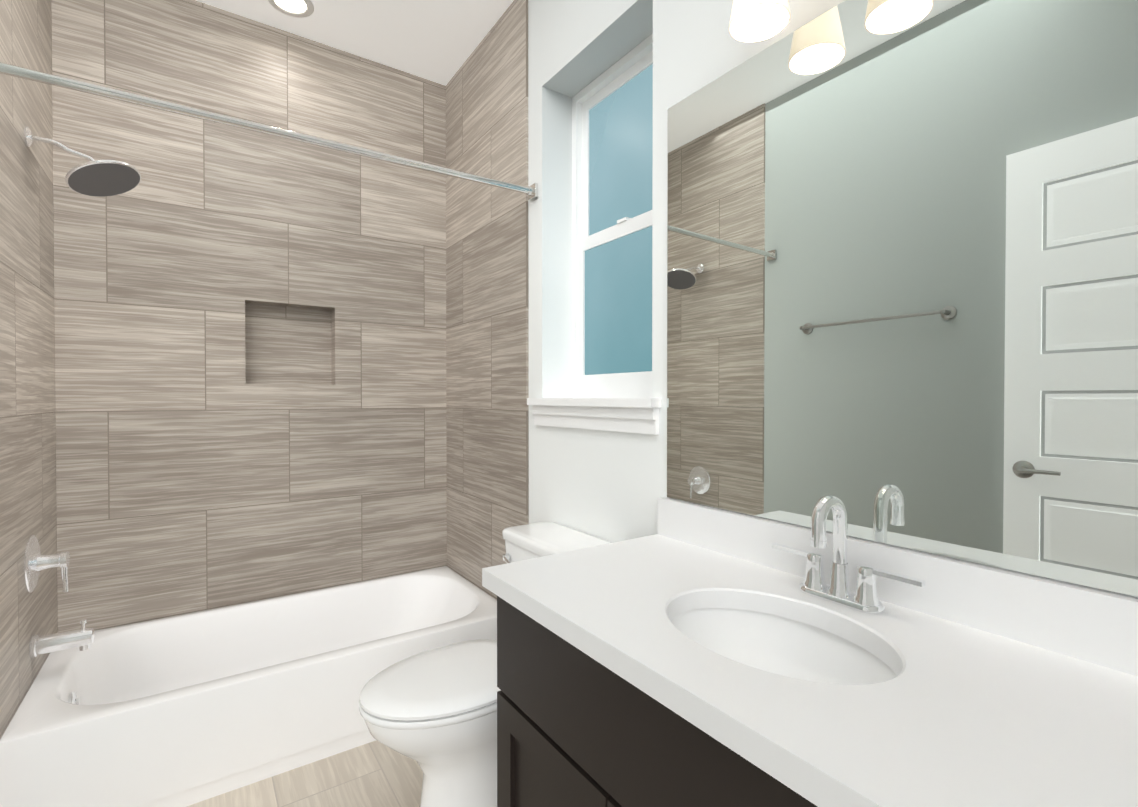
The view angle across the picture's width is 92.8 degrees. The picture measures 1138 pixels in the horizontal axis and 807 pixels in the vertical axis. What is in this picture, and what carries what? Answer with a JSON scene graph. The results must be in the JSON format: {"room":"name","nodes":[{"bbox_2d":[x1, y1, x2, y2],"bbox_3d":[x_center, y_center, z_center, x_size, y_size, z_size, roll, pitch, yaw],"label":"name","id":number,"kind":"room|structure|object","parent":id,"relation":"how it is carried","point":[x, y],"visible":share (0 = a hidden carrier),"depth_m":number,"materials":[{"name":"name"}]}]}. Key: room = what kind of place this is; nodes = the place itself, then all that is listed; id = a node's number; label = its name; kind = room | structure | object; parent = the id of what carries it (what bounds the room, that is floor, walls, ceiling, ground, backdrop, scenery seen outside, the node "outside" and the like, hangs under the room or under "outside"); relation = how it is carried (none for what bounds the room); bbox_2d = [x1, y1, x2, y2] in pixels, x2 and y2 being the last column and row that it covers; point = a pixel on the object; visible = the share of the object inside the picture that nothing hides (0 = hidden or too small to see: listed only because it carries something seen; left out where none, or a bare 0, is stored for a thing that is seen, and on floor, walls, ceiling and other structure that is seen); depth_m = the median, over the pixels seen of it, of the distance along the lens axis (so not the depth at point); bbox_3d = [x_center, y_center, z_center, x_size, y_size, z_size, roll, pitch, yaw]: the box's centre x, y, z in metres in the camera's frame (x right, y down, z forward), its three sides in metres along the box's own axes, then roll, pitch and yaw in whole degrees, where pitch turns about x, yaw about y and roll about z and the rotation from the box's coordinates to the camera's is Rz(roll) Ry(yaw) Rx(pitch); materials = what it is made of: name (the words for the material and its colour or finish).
{"room":"bathroom","nodes":[
{"label":"bathroom","id":0,"kind":"room"},
{"bbox_2d":[51,0,446,632],"bbox_3d":[-1.293,-0.233,2.535,1.870,2.889,0.150,0,1,-34],"label":"wall","id":1,"kind":"structure","parent":0,"point":[251,364],"depth_m":2.35,"materials":[{"name":"tile"}]},
{"bbox_2d":[187,740,422,806],"bbox_3d":[-0.441,1.274,1.311,1.870,0.100,3.160,0,1,-34],"label":"floor","id":2,"kind":"structure","parent":0,"point":[376,773],"depth_m":1.73,"materials":[{"name":"tile"}]},
{"bbox_2d":[0,566,496,806],"bbox_3d":[-1.067,1.044,2.150,1.524,0.343,0.757,0,1,-34],"label":"bathtub","id":3,"kind":"object","parent":2,"relation":"on","point":[185,710],"visible":0.83,"depth_m":1.84,"materials":[{"name":"white ceramic"}]},
{"bbox_2d":[359,522,611,806],"bbox_3d":[-0.251,0.834,1.661,0.747,0.774,0.460,0,1,-34],"label":"toilet","id":4,"kind":"object","parent":2,"relation":"on","point":[432,713],"visible":0.44,"depth_m":1.52,"materials":[{"name":"white ceramic"}]},
{"bbox_2d":[482,497,1137,806],"bbox_3d":[0.386,0.753,0.896,0.569,0.952,1.237,0,1,-34],"label":"bathroom vanity","id":5,"kind":"object","parent":2,"relation":"on","point":[690,655],"visible":0.98,"depth_m":0.84,"materials":[{"name":"black"}]},
{"bbox_2d":[772,495,924,613],"bbox_3d":[0.497,0.276,1.028,0.114,0.206,0.292,0,1,-34],"label":"faucet","id":6,"kind":"object","parent":5,"relation":"on","point":[864,598],"visible":0.98,"depth_m":1.03,"materials":[{"name":"silver metal"}]},
{"bbox_2d":[196,0,513,85],"bbox_3d":[-0.441,-1.714,1.279,1.870,0.100,3.160,0,1,-34],"label":"ceiling","id":7,"kind":"structure","parent":0,"point":[437,41],"depth_m":2.41,"materials":[{"name":"white paint"}]},
{"bbox_2d":[268,0,313,17],"bbox_3d":[-1.160,-1.670,2.258,0.180,0.008,0.180,0,1,-34],"label":"recessed light","id":8,"kind":"object","parent":7,"relation":"in","point":[299,8],"visible":1,"depth_m":2.28,"materials":[{"name":"white"}]},
{"bbox_2d":[528,0,1137,597],"bbox_3d":[0.290,-0.224,1.706,0.200,2.889,3.010,0,1,-34],"label":"wall","id":9,"kind":"structure","parent":0,"point":[606,486],"depth_m":1.86,"materials":[{"name":"paint"}]},
{"bbox_2d":[446,0,528,599],"bbox_3d":[-0.408,-0.233,2.537,0.010,2.889,0.850,0,1,-34],"label":"wall tiles","id":10,"kind":"structure","parent":9,"relation":"attached to","point":[487,349],"depth_m":2.47,"materials":[{"name":"beige tile"}]},
{"bbox_2d":[527,33,661,434],"bbox_3d":[0.133,-0.568,1.891,0.238,1.308,0.701,0,1,-34],"label":"window","id":11,"kind":"structure","parent":9,"relation":"in","point":[612,135],"depth_m":1.97,"materials":[{"name":"white"}]},
{"bbox_2d":[729,0,789,41],"bbox_3d":[0.528,-0.952,1.018,0.176,0.291,0.520,0,1,-34],"label":"sconce","id":12,"kind":"object","parent":9,"relation":"attached to","point":[755,20],"visible":1,"depth_m":1.19,"materials":[{"name":"white glass"}]},
{"bbox_2d":[667,0,1137,596],"bbox_3d":[0.621,-0.277,1.041,0.006,1.096,1.200,0,1,-34],"label":"mirror","id":13,"kind":"object","parent":9,"relation":"attached to","point":[901,272],"visible":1,"depth_m":0.99,"materials":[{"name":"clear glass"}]},
{"bbox_3d":[-1.119,-0.214,0.738,0.120,2.889,3.010,0,1,-34],"label":"wall","id":14,"kind":"structure","parent":0,"visible":0},
{"bbox_2d":[0,0,57,738],"bbox_3d":[-1.677,-0.224,1.665,0.010,2.889,0.850,0,1,-34],"label":"wall tiles","id":15,"kind":"structure","parent":14,"relation":"attached to","point":[28,505],"depth_m":1.67,"materials":[{"name":"beige tile"}]},
{"bbox_2d":[24,535,69,592],"bbox_3d":[-1.659,0.514,1.734,0.089,0.193,0.176,0,1,-34],"label":"shower valve","id":16,"kind":"object","parent":15,"relation":"attached to","point":[36,562],"visible":1,"depth_m":1.71,"materials":[{"name":"silver metal"}]},
{"bbox_2d":[29,619,94,657],"bbox_3d":[-1.634,0.760,1.753,0.148,0.096,0.066,0,1,-34],"label":"tub spout","id":17,"kind":"object","parent":15,"relation":"attached to","point":[82,639],"visible":1,"depth_m":1.74,"materials":[{"name":"silver metal"}]},
{"bbox_2d":[24,126,140,196],"bbox_3d":[-1.579,-0.782,1.774,0.281,0.166,0.198,0,1,-34],"label":"shower head","id":18,"kind":"object","parent":15,"relation":"attached to","point":[98,178],"visible":1,"depth_m":1.77},
{"bbox_2d":[0,62,537,200],"bbox_3d":[-0.774,-0.819,1.703,1.549,0.074,0.052,0,1,-34],"label":"shower rod","id":19,"kind":"object","parent":14,"relation":"attached to","point":[531,191],"visible":0.98,"depth_m":1.57,"materials":[{"name":"silver metal"}]}
]}

